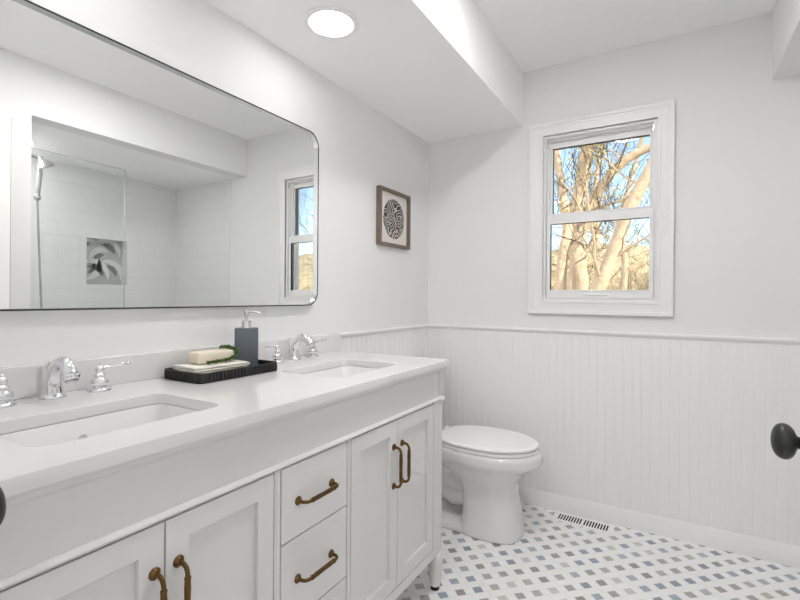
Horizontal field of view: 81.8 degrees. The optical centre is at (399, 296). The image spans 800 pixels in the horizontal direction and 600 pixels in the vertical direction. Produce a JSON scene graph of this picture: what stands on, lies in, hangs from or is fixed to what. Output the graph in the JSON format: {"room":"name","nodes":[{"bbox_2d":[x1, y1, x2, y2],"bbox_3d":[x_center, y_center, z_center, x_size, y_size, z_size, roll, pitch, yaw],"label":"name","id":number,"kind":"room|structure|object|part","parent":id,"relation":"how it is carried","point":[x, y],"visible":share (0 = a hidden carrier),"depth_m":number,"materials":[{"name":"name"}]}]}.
{"room":"bathroom","nodes":[
{"label":"bathroom","id":0,"kind":"room"},
{"bbox_2d":[0,0,428,367],"bbox_3d":[-0.954,-0.119,1.149,0.148,2.538,4.501,0,0,31],"label":"wall","id":1,"kind":"structure","parent":0,"point":[364,284],"depth_m":1.91,"materials":[{"name":"white paint"}]},
{"bbox_2d":[0,0,318,311],"bbox_3d":[-0.655,-0.331,1.490,0.030,0.733,1.152,0,0,31],"label":"wall mirror","id":2,"kind":"object","parent":1,"relation":"attached to","point":[129,179],"visible":1,"depth_m":1.32,"materials":[{"name":"silver metal"}]},
{"bbox_2d":[0,333,340,399],"bbox_3d":[-0.671,0.203,1.481,0.020,0.077,1.535,0,0,31],"label":"backsplash","id":3,"kind":"structure","parent":1,"relation":"attached to","point":[25,381],"depth_m":1.31,"materials":[{"name":"stone"}]},
{"bbox_2d":[341,324,428,337],"bbox_3d":[-0.046,0.182,2.533,0.022,0.025,0.911,0,0,31],"label":"trim","id":4,"kind":"structure","parent":1,"relation":"attached to","point":[414,327],"depth_m":2.44,"materials":[{"name":"white paint"}]},
{"bbox_2d":[376,185,410,249],"bbox_3d":[-0.032,-0.428,2.543,0.028,0.306,0.318,0,0,31],"label":"framed art","id":5,"kind":"object","parent":1,"relation":"attached to","point":[393,208],"visible":1,"depth_m":2.53,"materials":[{"name":"brown wood"}]},
{"bbox_2d":[383,199,403,238],"bbox_3d":[-0.033,-0.428,2.548,0.002,0.218,0.218,0,0,31],"label":"print","id":6,"kind":"object","parent":5,"relation":"attached to","point":[393,209],"depth_m":2.54},
{"bbox_2d":[205,0,775,142],"bbox_3d":[0.205,-1.177,0.384,2.630,0.404,4.361,0,0,31],"label":"ceiling","id":7,"kind":"structure","parent":0,"point":[441,70],"depth_m":2.06,"materials":[{"name":"white paint"}]},
{"bbox_2d":[303,6,358,38],"bbox_3d":[-0.245,-0.975,1.650,0.198,0.006,0.198,0,0,31],"label":"recessed light","id":8,"kind":"object","parent":7,"relation":"in","point":[328,22],"visible":1,"depth_m":1.64,"materials":[{"name":"white paint"}]},
{"bbox_2d":[309,11,352,35],"bbox_3d":[-0.245,-0.976,1.650,0.155,0.004,0.155,0,0,31],"label":"diffuser","id":9,"kind":"object","parent":8,"relation":"attached to","point":[321,23],"depth_m":1.64,"materials":[{"name":"white plastic"}]},
{"bbox_2d":[396,497,799,599],"bbox_3d":[0.224,1.209,0.444,2.930,0.100,4.501,0,0,31],"label":"floor","id":10,"kind":"structure","parent":0,"point":[553,559],"depth_m":1.97,"materials":[{"name":"tile"}]},
{"bbox_2d":[0,368,444,599],"bbox_3d":[-0.434,0.712,1.331,0.588,0.884,1.521,0,0,31],"label":"vanity cabinet","id":11,"kind":"object","parent":10,"relation":"on","point":[338,499],"visible":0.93,"depth_m":1.03,"materials":[{"name":"white paint"}]},
{"bbox_3d":[-0.502,0.683,0.727,0.020,0.557,0.260,0,0,31],"label":"door","id":12,"kind":"part","parent":11,"relation":"part of","materials":[{"name":"white paint"}]},
{"bbox_3d":[-0.421,0.554,0.809,0.034,0.150,0.022,0,0,31],"label":"handle","id":13,"kind":"part","parent":11,"relation":"part of","materials":[{"name":"gold metal"}]},
{"bbox_3d":[-0.397,0.554,0.848,0.034,0.150,0.022,0,0,31],"label":"handle","id":14,"kind":"part","parent":11,"relation":"part of","materials":[{"name":"gold metal"}]},
{"bbox_3d":[-0.367,0.684,0.954,0.020,0.557,0.262,0,0,31],"label":"door","id":15,"kind":"part","parent":11,"relation":"part of","materials":[{"name":"white paint"}]},
{"bbox_3d":[-0.207,0.282,1.196,0.014,0.022,1.438,0,0,31],"label":"moulding","id":16,"kind":"part","parent":11,"relation":"part of","materials":[{"name":"white paint"}]},
{"bbox_2d":[0,333,449,497],"bbox_3d":[-0.432,0.218,1.339,0.577,0.102,1.535,0,0,31],"label":"countertop","id":17,"kind":"structure","parent":11,"relation":"on","point":[228,405],"depth_m":1.10,"materials":[{"name":"stone"}]},
{"bbox_2d":[0,356,130,407],"bbox_3d":[-0.801,0.189,1.089,0.140,0.102,0.352,0,0,31],"label":"faucet","id":18,"kind":"object","parent":17,"relation":"on","point":[64,368],"visible":1,"depth_m":1.09,"materials":[{"name":"silver metal"}]},
{"bbox_3d":[-0.879,0.205,1.018,0.054,0.071,0.054,0,0,31],"label":"handle","id":19,"kind":"part","parent":18,"relation":"part of","materials":[{"name":"silver metal"}]},
{"bbox_3d":[-0.856,0.198,1.122,0.012,0.085,0.012,0,0,31],"label":"lift rod","id":20,"kind":"part","parent":18,"relation":"part of","materials":[{"name":"silver metal"}]},
{"bbox_3d":[-0.799,0.189,1.088,0.133,0.102,0.055,0,0,31],"label":"spout","id":21,"kind":"part","parent":18,"relation":"part of","materials":[{"name":"silver metal"}]},
{"bbox_3d":[-0.776,0.205,1.192,0.054,0.071,0.054,0,0,31],"label":"handle","id":22,"kind":"part","parent":18,"relation":"part of","materials":[{"name":"silver metal"}]},
{"bbox_3d":[-0.751,0.181,1.224,0.012,0.017,0.070,0,0,36],"label":"lever","id":23,"kind":"part","parent":18,"relation":"part of","materials":[{"name":"silver metal"}]},
{"bbox_2d":[0,404,198,446],"bbox_3d":[-0.595,0.331,0.952,0.296,0.124,0.411,0,0,31],"label":"sink basin","id":24,"kind":"object","parent":17,"relation":"in","point":[72,430],"visible":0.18,"depth_m":1.03,"materials":[{"name":"white ceramic"}]},
{"bbox_2d":[164,359,277,383],"bbox_3d":[-0.553,0.228,1.453,0.191,0.029,0.311,0,0,31],"label":"tray","id":25,"kind":"object","parent":17,"relation":"on","point":[264,366],"visible":0.62,"depth_m":1.35,"materials":[{"name":"black wicker"}]},
{"bbox_2d":[178,366,246,372],"bbox_3d":[-0.577,0.227,1.422,0.130,0.019,0.208,0,0,27],"label":"folded cloth","id":26,"kind":"object","parent":25,"relation":"on","point":[239,366],"visible":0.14,"depth_m":1.38,"materials":[{"name":"fabric"}]},
{"bbox_2d":[172,360,249,372],"bbox_3d":[-0.577,0.210,1.424,0.114,0.015,0.192,0,0,34],"label":"folded cloth","id":27,"kind":"object","parent":26,"relation":"on","point":[191,367],"visible":0.84,"depth_m":1.38,"materials":[{"name":"fabric"}]},
{"bbox_2d":[189,349,231,363],"bbox_3d":[-0.590,0.185,1.442,0.056,0.034,0.116,0,0,38],"label":"soap bar","id":28,"kind":"object","parent":27,"relation":"on","point":[197,357],"visible":0.91,"depth_m":1.41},
{"bbox_2d":[206,344,239,364],"bbox_3d":[-0.562,0.178,1.442,0.060,0.055,0.142,0,0,26],"label":"sprig","id":29,"kind":"object","parent":27,"relation":"on","point":[227,346],"visible":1,"depth_m":1.46,"materials":[{"name":"green plant"}]},
{"bbox_2d":[234,310,261,365],"bbox_3d":[-0.509,0.140,1.553,0.089,0.194,0.048,0,0,-19],"label":"soap dispenser","id":30,"kind":"object","parent":25,"relation":"on","point":[246,336],"visible":0.93,"depth_m":1.53,"materials":[{"name":"stone"}]},
{"bbox_2d":[234,327,257,365],"bbox_3d":[-0.516,0.170,1.551,0.075,0.134,0.048,0,0,-19],"label":"bottle","id":31,"kind":"object","parent":30,"relation":"on","point":[245,338],"depth_m":1.53,"materials":[{"name":"stone"}]},
{"bbox_2d":[265,334,325,362],"bbox_3d":[-0.382,0.193,1.796,0.140,0.102,0.347,0,0,31],"label":"faucet","id":32,"kind":"object","parent":17,"relation":"on","point":[293,352],"visible":0.98,"depth_m":1.78,"materials":[{"name":"silver metal"}]},
{"bbox_3d":[-0.459,0.208,1.725,0.054,0.071,0.054,0,0,31],"label":"handle","id":33,"kind":"part","parent":32,"relation":"part of","materials":[{"name":"silver metal"}]},
{"bbox_3d":[-0.438,0.201,1.826,0.012,0.085,0.012,0,0,31],"label":"lift rod","id":34,"kind":"part","parent":32,"relation":"part of","materials":[{"name":"silver metal"}]},
{"bbox_3d":[-0.381,0.193,1.792,0.133,0.102,0.055,0,0,31],"label":"spout","id":35,"kind":"part","parent":32,"relation":"part of","materials":[{"name":"silver metal"}]},
{"bbox_3d":[-0.358,0.208,1.896,0.054,0.071,0.054,0,0,31],"label":"handle","id":36,"kind":"part","parent":32,"relation":"part of","materials":[{"name":"silver metal"}]},
{"bbox_2d":[303,366,377,377],"bbox_3d":[-0.203,0.334,1.610,0.292,0.124,0.413,0,0,31],"label":"sink basin","id":37,"kind":"object","parent":17,"relation":"in","point":[342,371],"visible":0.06,"depth_m":1.78,"materials":[{"name":"white ceramic"}]},
{"bbox_3d":[-0.224,0.686,1.195,0.020,0.197,0.251,0,0,31],"label":"drawer","id":38,"kind":"part","parent":11,"relation":"part of","materials":[{"name":"white paint"}]},
{"bbox_3d":[-0.222,0.495,1.195,0.020,0.178,0.251,0,0,31],"label":"drawer","id":39,"kind":"part","parent":11,"relation":"part of","materials":[{"name":"white paint"}]},
{"bbox_3d":[-0.203,0.689,1.176,0.034,0.022,0.150,0,0,31],"label":"handle","id":40,"kind":"part","parent":11,"relation":"part of","materials":[{"name":"gold metal"}]},
{"bbox_3d":[-0.202,0.498,1.176,0.034,0.022,0.150,0,0,31],"label":"handle","id":41,"kind":"part","parent":11,"relation":"part of","materials":[{"name":"gold metal"}]},
{"bbox_3d":[-0.225,0.876,1.195,0.020,0.177,0.251,0,0,31],"label":"drawer","id":42,"kind":"part","parent":11,"relation":"part of","materials":[{"name":"white paint"}]},
{"bbox_3d":[-0.083,0.686,1.432,0.020,0.557,0.256,0,0,31],"label":"door","id":43,"kind":"part","parent":11,"relation":"part of","materials":[{"name":"white paint"}]},
{"bbox_3d":[-0.006,0.557,1.507,0.034,0.150,0.022,0,0,31],"label":"handle","id":44,"kind":"part","parent":11,"relation":"part of","materials":[{"name":"gold metal"}]},
{"bbox_3d":[0.021,0.557,1.553,0.034,0.150,0.022,0,0,31],"label":"handle","id":45,"kind":"part","parent":11,"relation":"part of","materials":[{"name":"gold metal"}]},
{"bbox_3d":[-0.227,0.985,1.207,0.034,0.036,1.443,0,0,31],"label":"rail","id":46,"kind":"part","parent":11,"relation":"part of","materials":[{"name":"white paint"}]},
{"bbox_3d":[0.051,0.687,1.658,0.020,0.557,0.264,0,0,31],"label":"door","id":47,"kind":"part","parent":11,"relation":"part of","materials":[{"name":"white paint"}]},
{"bbox_3d":[0.142,0.710,1.833,0.070,0.872,0.070,0,0,31],"label":"leg","id":48,"kind":"part","parent":11,"relation":"part of","materials":[{"name":"white paint"}]},
{"bbox_2d":[441,367,543,544],"bbox_3d":[0.336,0.762,2.392,0.792,0.795,0.464,0,0,31],"label":"toilet","id":49,"kind":"object","parent":10,"relation":"on","point":[483,467],"visible":0.67,"depth_m":2.21,"materials":[{"name":"white ceramic"}]},
{"bbox_3d":[0.086,0.572,2.542,0.198,0.344,0.444,0,0,31],"label":"tank","id":50,"kind":"part","parent":49,"relation":"part of","materials":[{"name":"white ceramic"}]},
{"bbox_3d":[0.440,0.734,2.331,0.504,0.016,0.378,0,0,31],"label":"seat","id":51,"kind":"part","parent":49,"relation":"part of","materials":[{"name":"white plastic"}]},
{"bbox_3d":[0.441,0.711,2.331,0.506,0.020,0.382,0,0,31],"label":"lid","id":52,"kind":"part","parent":49,"relation":"part of","materials":[{"name":"white plastic"}]},
{"bbox_3d":[0.347,0.951,2.385,0.763,0.418,0.397,0,0,31],"label":"bowl","id":53,"kind":"part","parent":49,"relation":"part of","materials":[{"name":"white ceramic"}]},
{"bbox_2d":[552,511,614,533],"bbox_3d":[0.944,1.162,2.383,0.292,0.003,0.104,0,0,33],"label":"floor vent","id":54,"kind":"object","parent":10,"relation":"in","point":[560,516],"visible":1,"depth_m":2.38,"materials":[{"name":"white metal"}]},
{"bbox_2d":[428,12,799,546],"bbox_3d":[1.408,-0.102,2.277,2.780,2.538,0.148,0,0,31],"label":"wall","id":55,"kind":"structure","parent":0,"point":[737,162],"depth_m":2.25,"materials":[{"name":"white paint"}]},
{"bbox_2d":[528,99,674,316],"bbox_3d":[1.057,-0.432,2.470,0.703,1.052,0.142,0,0,31],"label":"window","id":56,"kind":"structure","parent":55,"relation":"in","point":[658,300],"depth_m":2.41,"materials":[{"name":"white paint"}]},
{"bbox_3d":[1.049,-0.220,2.453,0.523,0.454,0.038,0,0,31],"label":"sash","id":57,"kind":"part","parent":56,"relation":"part of","materials":[{"name":"white plastic"}]},
{"bbox_3d":[1.066,-0.433,2.478,0.551,0.905,0.120,0,0,31],"label":"frame","id":58,"kind":"part","parent":56,"relation":"part of","materials":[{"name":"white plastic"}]},
{"bbox_3d":[1.074,-0.649,2.489,0.523,0.447,0.036,0,0,31],"label":"sash","id":59,"kind":"part","parent":56,"relation":"part of","materials":[{"name":"white plastic"}]},
{"bbox_2d":[429,324,799,344],"bbox_3d":[0.990,0.190,2.435,1.905,0.025,0.022,0,0,31],"label":"trim","id":60,"kind":"structure","parent":55,"relation":"attached to","point":[439,326],"depth_m":2.32,"materials":[{"name":"white paint"}]},
{"bbox_2d":[519,486,799,567],"bbox_3d":[0.961,1.119,2.451,1.850,0.090,0.016,0,0,31],"label":"baseboard","id":61,"kind":"structure","parent":55,"relation":"attached to","point":[764,549],"depth_m":2.24,"materials":[{"name":"white paint"}]},
{"bbox_2d":[772,0,799,79],"bbox_3d":[0.933,-0.105,-0.052,0.919,2.538,4.361,0,0,31],"label":"wall","id":62,"kind":"structure","parent":0,"point":[786,13],"depth_m":1.88,"materials":[{"name":"white paint"}]},
{"bbox_3d":[-0.351,-0.065,0.360,1.711,2.438,0.120,0,0,31],"label":"wall","id":63,"kind":"structure","parent":0,"visible":0},
{"bbox_2d":[0,487,5,524],"bbox_3d":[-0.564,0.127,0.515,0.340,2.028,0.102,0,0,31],"label":"door knob","id":64,"kind":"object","parent":63,"relation":"in","point":[2,496],"depth_m":0.47,"materials":[{"name":"black metal"}]},
{"bbox_2d":[770,423,799,459],"bbox_3d":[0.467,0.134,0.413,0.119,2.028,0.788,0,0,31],"label":"door knob","id":65,"kind":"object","parent":63,"relation":"in","point":[785,443],"depth_m":0.70,"materials":[{"name":"black metal"}]},
{"label":"outside","id":66,"kind":"structure","parent":0,"visible":0},
{"bbox_2d":[551,243,648,289],"bbox_3d":[11.889,-0.467,16.785,50.000,4.753,35.000,0,0,31],"label":"floor","id":67,"kind":"structure","parent":66,"point":[637,250],"depth_m":16.22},
{"bbox_2d":[551,143,646,289],"bbox_3d":[1.935,-0.575,6.473,1.851,5.321,2.583,0,0,-44],"label":"bare tree","id":68,"kind":"object","parent":67,"relation":"on","point":[561,266],"visible":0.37,"depth_m":6.09,"materials":[{"name":"beige plant"}]},
{"bbox_2d":[551,260,648,289],"bbox_3d":[3.863,0.190,8.547,2.680,1.956,2.081,0,0,7],"label":"dry shrub","id":69,"kind":"object","parent":67,"relation":"on","point":[616,273],"visible":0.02,"depth_m":8.30,"materials":[{"name":"beige plant"}]},
{"bbox_2d":[552,139,648,283],"bbox_3d":[4.573,-2.735,10.391,3.583,6.905,4.256,0,0,-36],"label":"bare tree","id":70,"kind":"object","parent":67,"relation":"on","point":[598,246],"visible":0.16,"depth_m":10.17,"materials":[{"name":"brown plant"}]},
{"bbox_2d":[552,140,649,289],"bbox_3d":[2.841,-2.018,6.137,3.754,8.216,3.859,0,0,-1],"label":"bare tree","id":71,"kind":"object","parent":67,"relation":"on","point":[578,267],"visible":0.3,"depth_m":6.43,"materials":[{"name":"beige plant"}]},
{"bbox_2d":[552,142,649,289],"bbox_3d":[2.917,-1.266,5.224,2.482,6.764,4.254,0,0,-42],"label":"bare tree","id":72,"kind":"object","parent":67,"relation":"on","point":[616,244],"visible":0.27,"depth_m":5.56,"materials":[{"name":"beige plant"}]},
{"bbox_2d":[554,137,649,289],"bbox_3d":[3.554,-1.309,8.125,3.624,5.390,3.328,0,0,31],"label":"bare tree","id":73,"kind":"object","parent":67,"relation":"on","point":[624,259],"visible":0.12,"depth_m":8.07,"materials":[{"name":"brown plant"}]},
{"bbox_2d":[554,139,649,289],"bbox_3d":[3.606,-1.149,6.430,2.510,6.083,5.224,0,0,-24],"label":"bare tree","id":74,"kind":"object","parent":67,"relation":"on","point":[629,157],"visible":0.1,"depth_m":6.81,"materials":[{"name":"brown plant"}]},
{"bbox_2d":[587,246,648,289],"bbox_3d":[4.902,-0.197,9.513,2.501,2.046,2.262,0,0,23],"label":"dry shrub","id":75,"kind":"object","parent":67,"relation":"on","point":[636,280],"visible":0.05,"depth_m":9.47,"materials":[{"name":"beige plant"}]},
{"bbox_2d":[609,267,648,289],"bbox_3d":[4.799,0.083,8.436,2.278,1.985,2.526,0,0,-43],"label":"dry shrub","id":76,"kind":"object","parent":67,"relation":"on","point":[618,267],"visible":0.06,"depth_m":8.62,"materials":[{"name":"beige plant"}]},
{"bbox_2d":[629,223,648,244],"bbox_3d":[6.413,-2.974,9.263,3.177,7.169,4.697,0,0,17],"label":"bare tree","id":77,"kind":"object","parent":67,"relation":"on","point":[637,223],"visible":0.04,"depth_m":10.04,"materials":[{"name":"brown plant"}]}
]}

